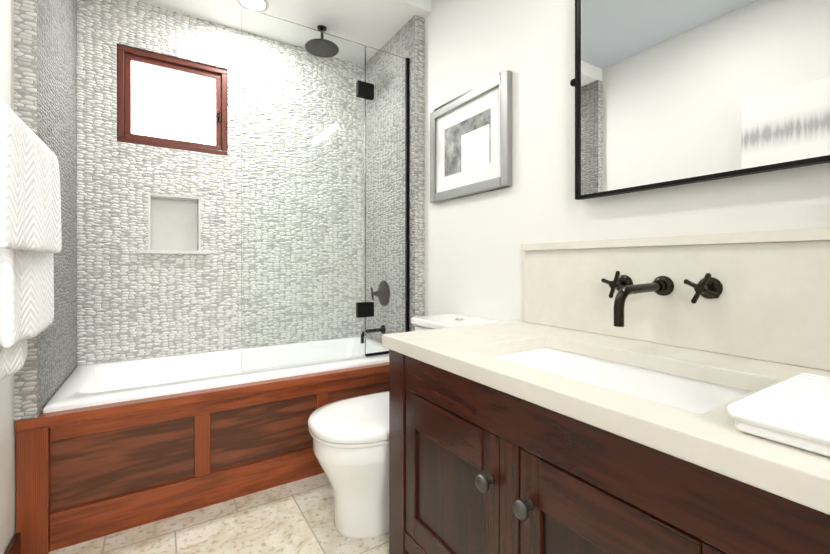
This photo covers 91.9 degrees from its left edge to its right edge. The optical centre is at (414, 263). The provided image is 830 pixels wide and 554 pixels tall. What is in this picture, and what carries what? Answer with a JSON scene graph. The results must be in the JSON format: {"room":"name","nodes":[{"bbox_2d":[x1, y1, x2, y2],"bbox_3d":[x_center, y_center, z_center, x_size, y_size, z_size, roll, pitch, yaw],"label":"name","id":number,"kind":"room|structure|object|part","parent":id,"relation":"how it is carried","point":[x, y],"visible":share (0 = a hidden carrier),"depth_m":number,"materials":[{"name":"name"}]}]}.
{"room":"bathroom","nodes":[
{"label":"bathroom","id":0,"kind":"room"},
{"bbox_2d":[0,0,15,553],"bbox_3d":[-0.848,-0.259,0.415,0.120,2.620,4.340,0,0,-32],"label":"wall","id":1,"kind":"structure","parent":0,"point":[7,479],"depth_m":1.34,"materials":[{"name":"white paint"}]},
{"bbox_2d":[4,533,20,553],"bbox_3d":[-0.542,0.996,0.061,0.018,0.110,3.173,0,0,-32],"label":"baseboard","id":2,"kind":"structure","parent":1,"relation":"attached to","point":[14,546],"depth_m":1.36,"materials":[{"name":"brown wood"}]},
{"bbox_2d":[0,99,61,379],"bbox_3d":[-0.977,-0.044,0.910,0.188,0.625,0.869,0,0,-32],"label":"towel","id":3,"kind":"object","parent":1,"relation":"attached to","point":[30,224],"visible":1,"depth_m":0.94,"materials":[{"name":"white fabric"}]},
{"bbox_2d":[0,339,27,379],"bbox_3d":[-0.926,-0.034,0.827,0.100,0.612,0.595,0,0,-32],"label":"towel","id":4,"kind":"object","parent":3,"relation":"hanging from","point":[13,352],"depth_m":0.95,"materials":[{"name":"white fabric"}]},
{"bbox_2d":[14,0,76,420],"bbox_3d":[-1.585,-0.210,1.751,0.060,2.520,0.795,0,0,-32],"label":"wall","id":5,"kind":"structure","parent":0,"point":[45,71],"depth_m":1.66,"materials":[{"name":"tile"}]},
{"bbox_2d":[77,0,240,366],"bbox_3d":[-1.084,-0.260,2.558,1.770,2.620,0.035,0,0,-32],"label":"wall","id":6,"kind":"structure","parent":0,"point":[132,303],"depth_m":2.26,"materials":[{"name":"tile"}]},
{"bbox_2d":[48,473,388,553],"bbox_3d":[-0.049,1.081,0.921,2.010,0.060,4.340,0,0,-32],"label":"floor","id":7,"kind":"structure","parent":0,"point":[295,517],"depth_m":1.57,"materials":[{"name":"stone"}]},
{"bbox_2d":[15,348,388,553],"bbox_3d":[-0.859,0.790,2.203,1.762,0.520,0.800,0,0,-32],"label":"bathtub","id":8,"kind":"object","parent":7,"relation":"on","point":[106,448],"visible":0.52,"depth_m":1.70,"materials":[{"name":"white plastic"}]},
{"bbox_3d":[-0.672,0.783,1.906,1.592,0.265,0.016,0,0,-32],"label":"skirt panel","id":9,"kind":"part","parent":8,"relation":"part of","materials":[{"name":"brown wood"}]},
{"bbox_2d":[241,6,408,371],"bbox_3d":[-0.436,-0.355,2.177,0.938,1.763,0.032,0,0,-32],"label":"screen","id":10,"kind":"object","parent":8,"relation":"on","point":[324,196],"visible":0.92,"depth_m":2.13,"materials":[{"name":"clear glass"}]},
{"bbox_2d":[308,313,501,537],"bbox_3d":[-0.033,0.655,1.746,0.853,0.790,0.428,0,0,-32],"label":"toilet","id":11,"kind":"object","parent":7,"relation":"on","point":[350,436],"visible":0.42,"depth_m":1.53,"materials":[{"name":"white ceramic"}]},
{"bbox_3d":[-0.151,0.655,1.672,0.570,0.020,0.424,0,0,-32],"label":"seat","id":12,"kind":"part","parent":11,"relation":"part of","materials":[{"name":"white plastic"}]},
{"bbox_3d":[-0.152,0.622,1.671,0.572,0.042,0.428,0,0,-32],"label":"lid","id":13,"kind":"part","parent":11,"relation":"part of","materials":[{"name":"white ceramic"}]},
{"bbox_3d":[0.211,0.484,1.900,0.276,0.364,0.390,0,0,-32],"label":"tank","id":14,"kind":"part","parent":11,"relation":"part of","materials":[{"name":"white ceramic"}]},
{"bbox_3d":[0.206,0.283,1.898,0.286,0.036,0.410,0,0,-32],"label":"tank lid","id":15,"kind":"part","parent":11,"relation":"part of","materials":[{"name":"white ceramic"}]},
{"bbox_2d":[382,343,829,553],"bbox_3d":[0.567,0.672,0.952,0.686,0.758,1.495,0,0,-32],"label":"bathroom vanity","id":16,"kind":"object","parent":7,"relation":"on","point":[477,466],"depth_m":0.84,"materials":[{"name":"brown wood"}]},
{"bbox_2d":[382,320,829,502],"bbox_3d":[0.575,0.272,0.953,0.675,0.043,1.528,0,0,-32],"label":"countertop","id":17,"kind":"structure","parent":16,"relation":"on","point":[707,431],"depth_m":0.89,"materials":[{"name":"beige stone"}]},
{"bbox_2d":[490,343,749,406],"bbox_3d":[0.467,0.349,1.034,0.411,0.136,0.656,0,0,-32],"label":"sink","id":18,"kind":"object","parent":17,"relation":"in","point":[682,387],"depth_m":1.15,"materials":[{"name":"white ceramic"}]},
{"bbox_2d":[727,373,829,456],"bbox_3d":[0.698,0.229,0.537,0.335,0.042,0.355,0,0,-32],"label":"folded towel","id":19,"kind":"object","parent":17,"relation":"on","point":[793,411],"visible":1,"depth_m":0.58,"materials":[{"name":"white fabric"}]},
{"bbox_2d":[137,0,430,49],"bbox_3d":[-0.930,-1.520,2.314,1.770,0.100,1.040,0,0,-32],"label":"ceiling","id":20,"kind":"structure","parent":0,"point":[377,24],"depth_m":2.36,"materials":[{"name":"white paint"}]},
{"bbox_2d":[237,0,268,11],"bbox_3d":[-0.911,-1.467,2.256,0.170,0.005,0.170,0,0,-32],"label":"recessed light","id":21,"kind":"object","parent":20,"relation":"in","point":[260,5],"visible":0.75,"depth_m":2.27,"materials":[{"name":"grey"}]},
{"bbox_2d":[317,25,326,31],"bbox_3d":[-0.580,-1.401,2.500,0.208,0.136,0.208,0,0,-32],"label":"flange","id":22,"kind":"object","parent":20,"relation":"attached to","point":[322,28],"visible":0.17,"depth_m":2.49,"materials":[{"name":"black metal"}]},
{"bbox_2d":[379,15,424,331],"bbox_3d":[-0.157,-0.210,2.682,0.070,2.520,0.746,0,0,-32],"label":"wall","id":23,"kind":"structure","parent":0,"point":[407,40],"depth_m":2.39,"materials":[{"name":"tile"}]},
{"bbox_2d":[425,0,829,321],"bbox_3d":[0.750,-0.260,1.424,0.120,2.620,4.340,0,0,-32],"label":"wall","id":24,"kind":"structure","parent":0,"point":[474,260],"depth_m":1.72,"materials":[{"name":"white paint"}]},
{"bbox_2d":[430,70,511,202],"bbox_3d":[0.261,-0.608,2.055,0.031,0.525,0.620,0,0,-32],"label":"picture frame","id":25,"kind":"object","parent":24,"relation":"attached to","point":[471,141],"visible":1,"depth_m":2.00,"materials":[{"name":"grey metal"}]},
{"bbox_2d":[436,87,500,192],"bbox_3d":[0.266,-0.607,2.059,0.016,0.419,0.524,0,0,-32],"label":"picture","id":26,"kind":"object","parent":25,"relation":"attached to","point":[468,132],"depth_m":2.03,"materials":[{"name":"white paper"}]},
{"bbox_2d":[518,227,829,370],"bbox_3d":[0.861,0.083,1.101,0.034,0.335,1.474,0,0,-32],"label":"backsplash","id":27,"kind":"structure","parent":24,"relation":"attached to","point":[750,294],"depth_m":1.14,"materials":[{"name":"beige stone"}]},
{"bbox_2d":[601,271,722,326],"bbox_3d":[0.661,0.098,1.175,0.254,0.151,0.339,0,0,-32],"label":"faucet","id":28,"kind":"object","parent":27,"relation":"attached to","point":[671,298],"depth_m":1.20,"materials":[{"name":"brown metal"}]},
{"bbox_2d":[570,0,829,199],"bbox_3d":[0.870,-0.647,1.065,0.058,0.827,1.049,0,0,-32],"label":"mirror glass","id":29,"kind":"object","parent":24,"relation":"attached to","point":[670,90],"depth_m":1.14,"materials":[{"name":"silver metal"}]},
{"bbox_3d":[-1.118,-0.260,2.613,1.770,2.620,0.095,0,0,-32],"label":"wall","id":30,"kind":"structure","parent":0,"visible":0},
{"bbox_2d":[117,44,226,155],"bbox_3d":[-1.419,-0.938,2.377,0.552,0.538,0.063,0,0,-32],"label":"window","id":31,"kind":"structure","parent":30,"relation":"in","point":[166,103],"depth_m":2.36,"materials":[{"name":"white glass"}]},
{"bbox_3d":[-1.419,-0.938,2.377,0.552,0.538,0.063,0,0,-32],"label":"window frame","id":32,"kind":"part","parent":31,"relation":"part of","materials":[{"name":"brown wood"}]},
{"bbox_3d":[-1.419,-0.938,2.377,0.552,0.476,0.063,0,0,-32],"label":"vertical window frame","id":33,"kind":"part","parent":31,"relation":"part of","materials":[{"name":"brown wood"}]},
{"bbox_3d":[-1.422,-0.938,2.382,0.490,0.476,0.040,0,0,-32],"label":"window sash","id":34,"kind":"part","parent":31,"relation":"part of","materials":[{"name":"brown wood"}]},
{"bbox_3d":[-1.422,-0.938,2.382,0.490,0.416,0.040,0,0,-32],"label":"window sash","id":35,"kind":"part","parent":31,"relation":"part of","materials":[{"name":"brown wood"}]},
{"bbox_2d":[136,250,210,253],"bbox_3d":[-1.424,-0.067,2.381,0.375,0.020,0.138,0,0,-32],"label":"sill","id":36,"kind":"structure","parent":30,"relation":"attached to","point":[170,252],"depth_m":2.31,"materials":[{"name":"stone"}]},
{"bbox_2d":[148,193,200,250],"bbox_3d":[-1.433,-0.233,2.395,0.265,0.335,0.128,0,0,-32],"label":"niche","id":37,"kind":"object","parent":30,"relation":"attached to","point":[174,222],"visible":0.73,"depth_m":2.42,"materials":[{"name":"stone"}]}
]}

